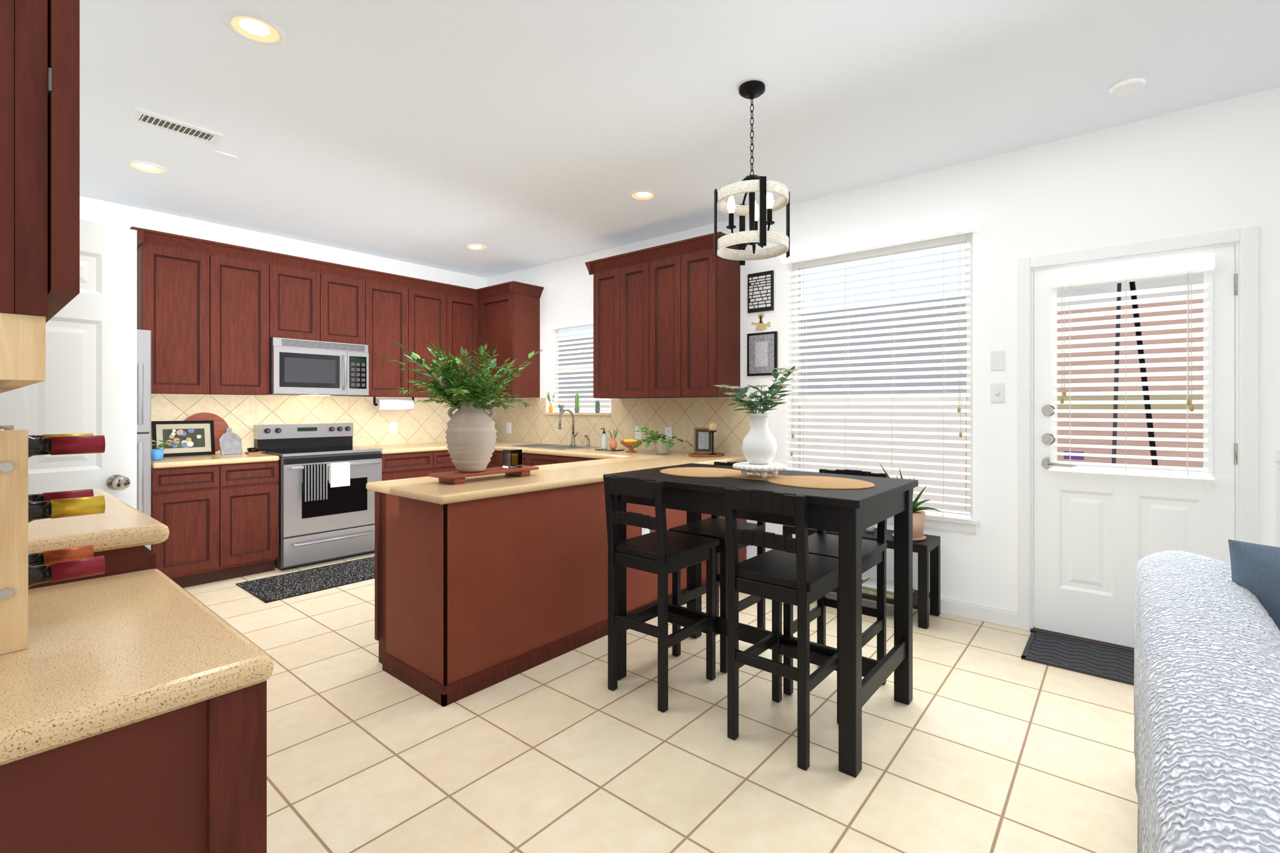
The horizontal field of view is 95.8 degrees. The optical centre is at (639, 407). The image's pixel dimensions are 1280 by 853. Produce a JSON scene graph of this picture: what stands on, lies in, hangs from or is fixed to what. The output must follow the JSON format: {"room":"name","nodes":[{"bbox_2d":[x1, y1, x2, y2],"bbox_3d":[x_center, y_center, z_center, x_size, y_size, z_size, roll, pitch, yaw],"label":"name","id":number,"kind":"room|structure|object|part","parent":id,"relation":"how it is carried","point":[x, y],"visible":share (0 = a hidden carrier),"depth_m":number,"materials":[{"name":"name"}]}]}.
{"room":"kitchen","nodes":[
{"label":"kitchen","id":0,"kind":"room"},
{"bbox_2d":[80,196,486,398],"bbox_3d":[-3.157,-0.105,5.046,0.120,2.750,4.460,0,0,40],"label":"wall","id":1,"kind":"structure","parent":0,"point":[97,210],"depth_m":4.86,"materials":[{"name":"white paint"}]},
{"bbox_2d":[183,553,1137,852],"bbox_3d":[0.183,1.295,2.243,8.840,0.050,4.460,0,0,40],"label":"floor","id":2,"kind":"structure","parent":0,"point":[994,750],"depth_m":2.13,"materials":[{"name":"tile"}]},
{"bbox_2d":[0,545,266,852],"bbox_3d":[-1.371,0.792,1.174,1.634,0.953,0.581,0,0,40],"label":"base cabinet","id":3,"kind":"object","parent":2,"relation":"on","point":[191,779],"visible":0.48,"depth_m":0.78,"materials":[{"name":"brown wood"}]},
{"bbox_2d":[28,489,169,553],"bbox_3d":[-1.636,0.292,1.410,0.925,0.045,0.601,0,0,40],"label":"countertop","id":4,"kind":"structure","parent":3,"relation":"on","point":[122,525],"depth_m":1.30,"materials":[{"name":"stone"}]},
{"bbox_2d":[0,568,273,765],"bbox_3d":[-1.020,0.390,0.883,0.753,0.040,0.586,0,0,40],"label":"countertop","id":5,"kind":"structure","parent":3,"relation":"on","point":[104,654],"depth_m":0.85,"materials":[{"name":"stone"}]},
{"bbox_2d":[0,425,105,654],"bbox_3d":[-1.128,0.198,0.912,0.339,0.343,0.396,0,0,40],"label":"wine rack","id":6,"kind":"object","parent":5,"relation":"on","point":[20,570],"visible":1,"depth_m":0.88,"materials":[{"name":"brown wood"}]},
{"bbox_2d":[0,426,93,437],"bbox_3d":[-1.133,0.064,0.963,0.076,0.074,0.326,0,0,40],"label":"wine bottle","id":7,"kind":"object","parent":6,"relation":"on","point":[44,435],"depth_m":1.05,"materials":[{"name":"yellow"}]},
{"bbox_2d":[0,426,105,458],"bbox_3d":[-1.038,0.064,0.882,0.076,0.074,0.326,0,0,40],"label":"wine bottle","id":8,"kind":"object","parent":6,"relation":"on","point":[83,444],"depth_m":0.96,"materials":[{"name":"red glass"}]},
{"bbox_2d":[28,488,93,501],"bbox_3d":[-1.133,0.169,0.963,0.076,0.074,0.326,0,0,40],"label":"wine bottle","id":9,"kind":"object","parent":6,"relation":"on","point":[45,496],"depth_m":1.05,"materials":[{"name":"red glass"}]},
{"bbox_2d":[28,545,93,566],"bbox_3d":[-1.133,0.274,0.963,0.076,0.074,0.326,0,0,40],"label":"wine bottle","id":10,"kind":"object","parent":6,"relation":"on","point":[45,557],"depth_m":1.05,"materials":[{"name":"orange glass"}]},
{"bbox_2d":[28,495,105,523],"bbox_3d":[-1.038,0.169,0.882,0.076,0.074,0.326,0,0,40],"label":"wine bottle","id":11,"kind":"object","parent":6,"relation":"on","point":[92,505],"depth_m":0.96,"materials":[{"name":"yellow"}]},
{"bbox_2d":[28,555,105,588],"bbox_3d":[-1.038,0.274,0.882,0.076,0.074,0.326,0,0,40],"label":"wine bottle","id":12,"kind":"object","parent":6,"relation":"on","point":[55,572],"depth_m":0.96,"materials":[{"name":"red glass"}]},
{"bbox_2d":[136,329,151,550],"bbox_3d":[-3.724,0.385,3.622,0.803,1.770,0.910,0,0,40],"label":"refrigerator","id":13,"kind":"object","parent":2,"relation":"on","point":[144,337],"visible":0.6,"depth_m":3.73,"materials":[{"name":"silver metal"}]},
{"bbox_2d":[235,556,374,603],"bbox_3d":[-2.257,1.265,4.427,0.615,0.008,1.260,0,0,40],"label":"area rug","id":14,"kind":"object","parent":2,"relation":"on","point":[278,587],"visible":0.73,"depth_m":4.22,"materials":[{"name":"black fabric"}]},
{"bbox_2d":[253,423,382,570],"bbox_3d":[-2.709,0.707,4.904,0.725,1.124,0.776,0,0,40],"label":"range","id":15,"kind":"object","parent":2,"relation":"on","point":[326,507],"visible":0.91,"depth_m":4.71,"materials":[{"name":"silver metal"}]},
{"bbox_2d":[151,450,746,706],"bbox_3d":[-1.448,0.840,4.352,3.389,0.858,3.084,0,0,40],"label":"base cabinet","id":16,"kind":"object","parent":2,"relation":"on","point":[471,597],"visible":0.59,"depth_m":2.87,"materials":[{"name":"red wood"}]},
{"bbox_2d":[151,440,747,504],"bbox_3d":[-1.440,0.390,4.340,3.401,0.040,3.076,0,0,40],"label":"countertop","id":17,"kind":"structure","parent":16,"relation":"on","point":[427,489],"depth_m":3.58,"materials":[{"name":"stone"}]},
{"bbox_2d":[151,440,183,460],"bbox_3d":[-3.382,0.297,4.122,0.282,0.144,0.200,0,0,40],"label":"pot","id":18,"kind":"object","parent":17,"relation":"on","point":[157,454],"visible":0.92,"depth_m":4.05,"materials":[{"name":"blue ceramic"}]},
{"bbox_2d":[151,420,215,456],"bbox_3d":[-3.489,0.237,4.423,0.073,0.271,0.380,0,0,40],"label":"floral picture","id":19,"kind":"object","parent":17,"relation":"on","point":[160,430],"visible":0.85,"depth_m":4.43,"materials":[{"name":"black wood"}]},
{"bbox_2d":[184,412,228,451],"bbox_3d":[-3.430,0.204,4.557,0.064,0.329,0.330,0,0,40],"label":"round board","id":20,"kind":"object","parent":17,"relation":"on","point":[220,424],"visible":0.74,"depth_m":4.61,"materials":[{"name":"red wood"}]},
{"bbox_2d":[218,428,242,454],"bbox_3d":[-3.244,0.267,4.577,0.064,0.207,0.160,0,0,28],"label":"marble board","id":21,"kind":"object","parent":17,"relation":"on","point":[230,442],"visible":1,"depth_m":4.57,"materials":[{"name":"white stone"}]},
{"bbox_2d":[245,447,261,454],"bbox_3d":[-3.096,0.347,4.629,0.090,0.045,0.090,0,0,40],"label":"glass dish","id":22,"kind":"object","parent":17,"relation":"on","point":[251,450],"visible":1,"depth_m":4.60,"materials":[{"name":"black glass"}]},
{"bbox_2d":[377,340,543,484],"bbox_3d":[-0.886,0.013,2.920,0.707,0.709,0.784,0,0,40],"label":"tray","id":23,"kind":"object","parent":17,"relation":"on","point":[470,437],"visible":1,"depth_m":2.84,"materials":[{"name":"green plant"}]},
{"bbox_2d":[445,401,496,472],"bbox_3d":[-0.853,0.147,2.923,0.253,0.350,0.253,0,0,40],"label":"urn vase","id":24,"kind":"object","parent":23,"relation":"on","point":[470,437],"depth_m":2.84,"materials":[{"name":"beige ceramic"}]},
{"bbox_2d":[377,340,543,410],"bbox_3d":[-0.909,-0.149,2.892,0.708,0.385,0.712,0,0,40],"label":"greenery","id":25,"kind":"object","parent":24,"relation":"in","point":[474,396],"depth_m":2.84,"materials":[{"name":"green plant"}]},
{"bbox_3d":[-0.689,0.275,3.125,0.072,0.095,0.072,0,0,40],"label":"candle glass","id":26,"kind":"part","parent":23,"relation":"part of","materials":[{"name":"brown"}]},
{"bbox_2d":[506,408,598,449],"bbox_3d":[-0.823,0.191,5.416,0.780,0.356,0.467,0,0,40],"label":"sink basin","id":27,"kind":"object","parent":17,"relation":"in","point":[573,445],"visible":1,"depth_m":5.44,"materials":[{"name":"silver metal"}]},
{"bbox_2d":[558,408,590,446],"bbox_3d":[-0.614,0.188,5.396,0.237,0.350,0.228,0,0,40],"label":"faucet","id":28,"kind":"object","parent":17,"relation":"on","point":[573,443],"depth_m":5.46,"materials":[{"name":"silver metal"}]},
{"bbox_2d":[595,428,624,451],"bbox_3d":[-0.264,0.273,4.994,0.220,0.192,0.140,0,0,40],"label":"soap tray","id":29,"kind":"object","parent":17,"relation":"on","point":[604,439],"visible":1,"depth_m":4.97,"materials":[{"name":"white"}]},
{"bbox_2d":[600,428,607,449],"bbox_3d":[-0.316,0.269,5.017,0.056,0.184,0.069,0,0,40],"label":"soap dispenser","id":30,"kind":"object","parent":29,"relation":"on","point":[604,439],"depth_m":5.00,"materials":[{"name":"white"}]},
{"bbox_2d":[608,429,618,449],"bbox_3d":[-0.234,0.270,4.962,0.113,0.181,0.100,0,0,40],"label":"bud vase","id":31,"kind":"object","parent":29,"relation":"on","point":[613,444],"depth_m":4.93,"materials":[{"name":"orange ceramic"}]},
{"bbox_2d":[620,438,642,452],"bbox_3d":[-0.071,0.313,4.780,0.190,0.112,0.190,0,0,40],"label":"fruit bowl","id":32,"kind":"object","parent":17,"relation":"on","point":[627,443],"visible":0.87,"depth_m":4.74,"materials":[{"name":"brown wood"}]},
{"bbox_2d":[630,426,693,454],"bbox_3d":[0.136,0.262,4.585,0.447,0.215,0.401,0,0,40],"label":"pot","id":33,"kind":"object","parent":17,"relation":"on","point":[663,445],"visible":1,"depth_m":4.55,"materials":[{"name":"white ceramic"}]},
{"bbox_2d":[688,423,724,457],"bbox_3d":[0.512,0.243,4.441,0.257,0.252,0.330,0,0,40],"label":"display tray","id":34,"kind":"object","parent":17,"relation":"on","point":[703,437],"visible":1,"depth_m":4.48,"materials":[{"name":"brown wood"}]},
{"bbox_2d":[641,527,649,534],"label":"outlet plates","id":35,"kind":"object","parent":16,"relation":"attached to","point":[644,530],"depth_m":3.49,"materials":[{"name":"white plastic"}]},
{"bbox_2d":[603,475,719,712],"bbox_3d":[0.102,0.785,2.653,0.336,0.969,0.447,0,0,40],"label":"bar stool","id":36,"kind":"object","parent":2,"relation":"on","point":[662,552],"visible":1,"depth_m":2.55,"materials":[{"name":"black wood"}]},
{"bbox_2d":[668,461,765,673],"bbox_3d":[0.416,0.785,3.011,0.336,0.969,0.447,0,0,40],"label":"bar stool","id":37,"kind":"object","parent":2,"relation":"on","point":[714,527],"visible":0.33,"depth_m":2.95,"materials":[{"name":"black wood"}]},
{"bbox_2d":[603,463,918,777],"bbox_3d":[0.518,0.792,2.615,1.195,0.954,0.730,0,0,40],"label":"pub table","id":38,"kind":"object","parent":2,"relation":"on","point":[847,512],"visible":0.73,"depth_m":2.34,"materials":[{"name":"black wood"}]},
{"bbox_2d":[660,365,874,489],"bbox_3d":[0.515,0.065,2.593,1.020,0.498,0.417,0,0,40],"label":"placemats","id":39,"kind":"object","parent":38,"relation":"on","point":[759,447],"visible":1,"depth_m":2.53,"materials":[{"name":"beige wicker"}]},
{"bbox_2d":[713,365,799,464],"bbox_3d":[0.507,0.034,2.573,0.412,0.435,0.376,0,0,40],"label":"vase","id":40,"kind":"object","parent":39,"relation":"on","point":[759,445],"depth_m":2.54,"materials":[{"name":"white ceramic"}]},
{"bbox_2d":[723,486,838,770],"bbox_3d":[0.583,0.785,2.269,0.336,0.969,0.447,0,0,40],"label":"bar stool","id":41,"kind":"object","parent":2,"relation":"on","point":[787,573],"visible":0.92,"depth_m":2.14,"materials":[{"name":"black wood"}]},
{"bbox_2d":[783,468,888,695],"bbox_3d":[0.887,0.785,2.616,0.336,0.969,0.447,0,0,40],"label":"bar stool","id":42,"kind":"object","parent":2,"relation":"on","point":[874,552],"visible":0.41,"depth_m":2.64,"materials":[{"name":"black wood"}]},
{"bbox_2d":[782,525,940,629],"bbox_3d":[1.399,1.030,3.713,0.895,0.479,0.315,0,0,40],"label":"console table","id":43,"kind":"object","parent":2,"relation":"on","point":[920,597],"visible":0.51,"depth_m":3.51,"materials":[{"name":"black wood"}]},
{"bbox_2d":[865,525,874,531],"bbox_3d":[1.453,0.727,3.680,0.113,0.124,0.074,0,0,5],"label":"pot","id":44,"kind":"object","parent":43,"relation":"on","point":[871,529],"visible":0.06,"depth_m":3.65,"materials":[{"name":"white ceramic"}]},
{"bbox_2d":[879,463,940,541],"bbox_3d":[1.537,0.562,3.412,0.395,0.454,0.420,0,0,4],"label":"aloe","id":45,"kind":"object","parent":43,"relation":"on","point":[918,515],"visible":0.29,"depth_m":3.42,"materials":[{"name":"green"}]},
{"bbox_2d":[1021,631,1134,685],"bbox_3d":[2.366,1.263,2.830,0.790,0.012,0.435,0,0,40],"label":"doormat","id":46,"kind":"object","parent":2,"relation":"on","point":[1117,665],"visible":0.54,"depth_m":2.92,"materials":[{"name":"grey rubber"}]},
{"bbox_2d":[1133,539,1279,852],"bbox_3d":[1.440,0.824,0.907,0.996,0.890,2.350,0,0,40],"label":"sofa","id":47,"kind":"object","parent":2,"relation":"on","point":[1207,680],"visible":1,"depth_m":1.03,"materials":[{"name":"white fabric"}]},
{"bbox_2d":[1228,539,1279,630],"bbox_3d":[1.915,0.610,1.547,0.504,0.463,0.185,0,0,40],"label":"cushion","id":48,"kind":"object","parent":47,"relation":"on","point":[1255,567],"depth_m":1.61,"materials":[{"name":"blue fabric"}]},
{"bbox_2d":[80,0,1279,278],"bbox_3d":[0.183,-1.505,2.243,8.840,0.050,4.460,0,0,40],"label":"ceiling","id":49,"kind":"structure","parent":0,"point":[417,132],"depth_m":2.76,"materials":[{"name":"white paint"}]},
{"bbox_2d":[125,160,167,174],"bbox_3d":[-3.034,-1.475,3.559,0.196,0.008,0.196,0,0,40],"label":"recessed light","id":50,"kind":"object","parent":49,"relation":"in","point":[142,166],"visible":1,"depth_m":3.55,"materials":[{"name":"white"}]},
{"bbox_2d":[128,107,223,144],"bbox_3d":[-2.435,-1.473,3.043,0.170,0.013,0.360,0,0,40],"label":"ceiling vent","id":51,"kind":"object","parent":49,"relation":"in","point":[140,116],"visible":1,"depth_m":3.03,"materials":[{"name":"white metal"}]},
{"bbox_2d":[213,150,237,159],"bbox_3d":[-2.422,-1.474,3.378,0.050,0.012,0.110,0,0,40],"label":"smoke detector","id":52,"kind":"object","parent":49,"relation":"in","point":[216,152],"visible":1,"depth_m":3.37,"materials":[{"name":"white plastic"}]},
{"bbox_2d":[225,11,284,46],"bbox_3d":[-1.501,-1.475,2.259,0.196,0.008,0.196,0,0,40],"label":"recessed light","id":53,"kind":"object","parent":49,"relation":"in","point":[253,28],"visible":1,"depth_m":2.25,"materials":[{"name":"white"}]},
{"bbox_2d":[464,243,486,250],"bbox_3d":[-1.514,-1.475,5.325,0.196,0.008,0.196,0,0,40],"label":"recessed light","id":54,"kind":"object","parent":49,"relation":"in","point":[470,246],"visible":1,"depth_m":5.32,"materials":[{"name":"white"}]},
{"bbox_2d":[628,190,656,200],"bbox_3d":[0.020,-1.475,4.025,0.196,0.008,0.196,0,0,40],"label":"recessed light","id":55,"kind":"object","parent":49,"relation":"in","point":[638,195],"visible":1,"depth_m":4.02,"materials":[{"name":"white"}]},
{"bbox_2d":[713,80,789,265],"bbox_3d":[0.518,-1.090,2.674,0.330,0.780,0.330,0,0,40],"label":"pendant chandelier","id":56,"kind":"object","parent":49,"relation":"hanging from","point":[751,90],"visible":1,"depth_m":2.64,"materials":[{"name":"black metal"}]},
{"bbox_2d":[1108,73,1146,95],"bbox_3d":[2.215,-1.461,2.627,0.130,0.036,0.130,0,0,40],"label":"smoke detector","id":57,"kind":"object","parent":49,"relation":"attached to","point":[1127,84],"visible":1,"depth_m":2.60,"materials":[{"name":"white plastic"}]},
{"bbox_2d":[486,86,1279,628],"bbox_3d":[1.578,-0.105,3.906,8.600,2.750,0.120,0,0,40],"label":"wall","id":58,"kind":"structure","parent":0,"point":[1214,167],"depth_m":3.34,"materials":[{"name":"white paint"}]},
{"bbox_2d":[130,226,543,398],"bbox_3d":[-2.386,-0.673,5.099,0.991,1.143,3.146,0,0,40],"label":"upper cabinet","id":59,"kind":"object","parent":58,"relation":"attached to","point":[211,310],"visible":0.85,"depth_m":4.80,"materials":[{"name":"brown wood"}]},
{"bbox_2d":[268,337,368,396],"bbox_3d":[-2.805,-0.331,5.002,0.456,0.459,0.755,0,0,40],"label":"microwave","id":60,"kind":"object","parent":59,"relation":"attached to","point":[297,367],"visible":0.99,"depth_m":4.86,"materials":[{"name":"silver metal"}]},
{"bbox_2d":[373,396,414,410],"bbox_3d":[-2.376,-0.035,5.588,0.116,0.132,0.395,0,0,40],"label":"paper towel holder","id":61,"kind":"object","parent":59,"relation":"attached to","point":[380,404],"visible":0.98,"depth_m":5.54,"materials":[{"name":"white paper"}]},
{"bbox_2d":[149,394,750,455],"bbox_3d":[-1.444,-0.046,4.349,3.400,1.032,3.084,0,0,40],"label":"backsplash","id":62,"kind":"structure","parent":58,"relation":"attached to","point":[427,422],"depth_m":5.20,"materials":[{"name":"tile"}]},
{"bbox_2d":[390,422,396,433],"label":"outlet plates","id":63,"kind":"object","parent":62,"relation":"attached to","point":[393,425],"depth_m":5.76,"materials":[{"name":"white plastic"}]},
{"bbox_2d":[506,422,511,433],"label":"outlet plates","id":64,"kind":"object","parent":62,"relation":"attached to","point":[508,424],"depth_m":6.34,"materials":[{"name":"white plastic"}]},
{"bbox_2d":[635,426,641,439],"label":"outlet plates","id":65,"kind":"object","parent":62,"relation":"attached to","point":[637,434],"depth_m":5.15,"materials":[{"name":"white plastic"}]},
{"bbox_2d":[665,426,672,439],"label":"outlet plates","id":66,"kind":"object","parent":62,"relation":"attached to","point":[668,430],"depth_m":4.93,"materials":[{"name":"white plastic"}]},
{"bbox_2d":[544,412,611,415],"bbox_3d":[-0.606,0.064,5.676,0.920,0.022,0.085,0,0,40],"label":"window sill","id":67,"kind":"structure","parent":58,"relation":"attached to","point":[545,413],"depth_m":5.59,"materials":[{"name":"white paint"}]},
{"bbox_2d":[546,391,554,412],"bbox_3d":[-0.915,-0.055,5.922,0.089,0.214,0.089,0,0,-28],"label":"vase","id":68,"kind":"object","parent":67,"relation":"on","point":[550,409],"visible":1,"depth_m":5.90,"materials":[{"name":"orange"}]},
{"bbox_2d":[556,403,564,412],"bbox_3d":[-0.795,0.003,5.808,0.089,0.098,0.088,0,0,40],"label":"pot","id":69,"kind":"object","parent":67,"relation":"on","point":[560,409],"visible":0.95,"depth_m":5.79,"materials":[{"name":"grey"}]},
{"bbox_2d":[574,393,579,413],"bbox_3d":[-0.617,-0.042,5.662,0.054,0.188,0.054,0,0,40],"label":"pot","id":70,"kind":"object","parent":67,"relation":"on","point":[577,400],"visible":1,"depth_m":5.64,"materials":[{"name":"grey"}]},
{"bbox_2d":[595,400,599,413],"bbox_3d":[-0.402,-0.008,5.482,0.054,0.120,0.054,0,0,40],"label":"pot","id":71,"kind":"object","parent":67,"relation":"on","point":[597,405],"visible":1,"depth_m":5.46,"materials":[{"name":"grey"}]},
{"bbox_2d":[553,324,609,413],"bbox_3d":[-0.556,-0.398,5.734,0.880,0.905,0.058,0,0,40],"label":"sink window","id":72,"kind":"structure","parent":58,"relation":"in","point":[555,331],"depth_m":5.98,"materials":[{"name":"white plastic"}]},
{"bbox_2d":[548,318,609,412],"bbox_3d":[-0.597,-0.399,5.686,0.868,0.896,0.050,0,0,40],"label":"window blinds","id":73,"kind":"object","parent":72,"relation":"attached to","point":[588,322],"visible":0.62,"depth_m":5.75,"materials":[{"name":"white plastic"}]},
{"bbox_2d":[585,231,747,398],"bbox_3d":[0.174,-0.672,4.749,1.379,1.185,0.391,0,0,40],"label":"upper cabinet","id":74,"kind":"object","parent":58,"relation":"attached to","point":[667,317],"visible":0.91,"depth_m":4.51,"materials":[{"name":"brown wood"}]},
{"bbox_2d":[747,270,773,313],"bbox_3d":[0.911,-0.873,4.371,0.210,0.295,0.022,0,0,40],"label":"sign","id":75,"kind":"object","parent":58,"relation":"attached to","point":[760,285],"visible":1,"depth_m":4.36,"materials":[{"name":"black"}]},
{"bbox_2d":[751,313,770,331],"bbox_3d":[0.914,-0.645,4.375,0.159,0.130,0.006,0,0,40],"label":"wall art","id":76,"kind":"object","parent":58,"relation":"attached to","point":[760,325],"visible":1,"depth_m":4.37,"materials":[{"name":"brown wicker"}]},
{"bbox_2d":[746,331,777,376],"bbox_3d":[0.921,-0.403,4.364,0.245,0.325,0.021,0,0,40],"label":"framed wall art","id":77,"kind":"object","parent":58,"relation":"attached to","point":[762,347],"visible":0.9,"depth_m":4.35,"materials":[{"name":"black wood"}]},
{"bbox_2d":[792,232,979,533],"bbox_3d":[1.568,-0.158,3.886,1.260,1.825,0.158,0,0,40],"label":"window","id":78,"kind":"structure","parent":58,"relation":"in","point":[932,522],"depth_m":3.73,"materials":[{"name":"white plastic"}]},
{"bbox_2d":[780,215,978,519],"bbox_3d":[1.517,-0.234,3.825,1.252,1.801,0.079,0,0,40],"label":"blinds","id":79,"kind":"object","parent":78,"relation":"attached to","point":[967,224],"visible":0.93,"depth_m":3.75,"materials":[{"name":"white plastic"}]},
{"bbox_2d":[929,596,1016,628],"bbox_3d":[2.848,1.222,2.752,5.169,0.097,0.014,0,0,40],"label":"baseboard","id":80,"kind":"structure","parent":58,"relation":"attached to","point":[993,615],"depth_m":3.44,"materials":[{"name":"white wood"}]},
{"bbox_2d":[990,350,1004,403],"bbox_3d":[2.095,-0.179,3.383,0.069,0.304,0.016,0,0,40],"label":"switch plates","id":81,"kind":"object","parent":58,"relation":"attached to","point":[997,357],"visible":1,"depth_m":3.38,"materials":[{"name":"white plastic"}]},
{"bbox_2d":[1030,626,1134,652],"bbox_3d":[2.566,1.262,3.053,0.828,0.016,0.155,0,0,40],"label":"sill","id":82,"kind":"structure","parent":58,"relation":"attached to","point":[1095,642],"depth_m":3.12,"materials":[{"name":"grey metal"}]},
{"bbox_2d":[1034,245,1238,648],"bbox_3d":[2.545,0.237,3.018,0.812,2.030,0.108,0,0,40],"label":"entry door","id":83,"kind":"structure","parent":58,"relation":"in","point":[1092,531],"depth_m":3.06,"materials":[{"name":"white"}]},
{"bbox_2d":[1048,252,1214,479],"bbox_3d":[2.522,-0.197,3.002,0.652,1.092,0.074,0,0,40],"label":"door blinds","id":84,"kind":"object","parent":83,"relation":"attached to","point":[1187,264],"visible":1,"depth_m":2.97,"materials":[{"name":"white plastic"}]},
{"bbox_2d":[1017,225,1259,631],"bbox_3d":[2.571,0.209,3.060,0.954,2.122,0.138,0,0,40],"label":"door frame","id":85,"kind":"structure","parent":58,"relation":"attached to","point":[1249,237],"depth_m":2.89,"materials":[{"name":"white wood"}]},
{"bbox_2d":[1275,449,1279,547],"bbox_3d":[3.877,0.690,1.875,2.464,0.990,0.034,0,0,40],"label":"trim","id":86,"kind":"structure","parent":58,"relation":"attached to","point":[1277,452],"depth_m":2.67,"materials":[{"name":"white"}]},
{"label":"outside","id":87,"kind":"structure","parent":0,"visible":0},
{"bbox_2d":[558,243,965,508],"bbox_3d":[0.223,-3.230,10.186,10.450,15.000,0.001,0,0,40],"label":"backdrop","id":88,"kind":"structure","parent":87,"point":[960,461],"depth_m":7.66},
{"bbox_3d":[-1.212,-0.105,0.581,8.600,2.750,0.120,0,0,40],"label":"wall","id":89,"kind":"structure","parent":0,"visible":0},
{"bbox_2d":[0,0,79,393],"bbox_3d":[-1.287,-0.590,0.963,1.393,1.120,0.367,0,0,40],"label":"upper cabinet","id":90,"kind":"object","parent":89,"relation":"attached to","point":[40,39],"visible":1,"depth_m":0.64,"materials":[{"name":"brown wood"}]},
{"bbox_2d":[0,218,136,509],"bbox_3d":[-2.444,0.243,2.217,0.195,2.030,0.788,0,0,38],"label":"pantry door","id":91,"kind":"structure","parent":89,"relation":"in","point":[90,384],"depth_m":2.40,"materials":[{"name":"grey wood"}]},
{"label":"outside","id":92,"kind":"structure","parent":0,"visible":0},
{"bbox_2d":[965,242,1203,508],"bbox_3d":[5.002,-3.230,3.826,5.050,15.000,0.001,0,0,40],"label":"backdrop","id":93,"kind":"structure","parent":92,"point":[1196,279],"depth_m":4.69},
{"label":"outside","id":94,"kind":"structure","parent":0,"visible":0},
{"bbox_2d":[1111,281,1158,466],"bbox_3d":[3.510,-0.030,4.038,0.189,2.604,0.351,0,0,-40],"label":"ladder","id":95,"kind":"object","parent":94,"point":[1132,284],"visible":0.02,"depth_m":4.09,"materials":[{"name":"black metal"}]}
]}

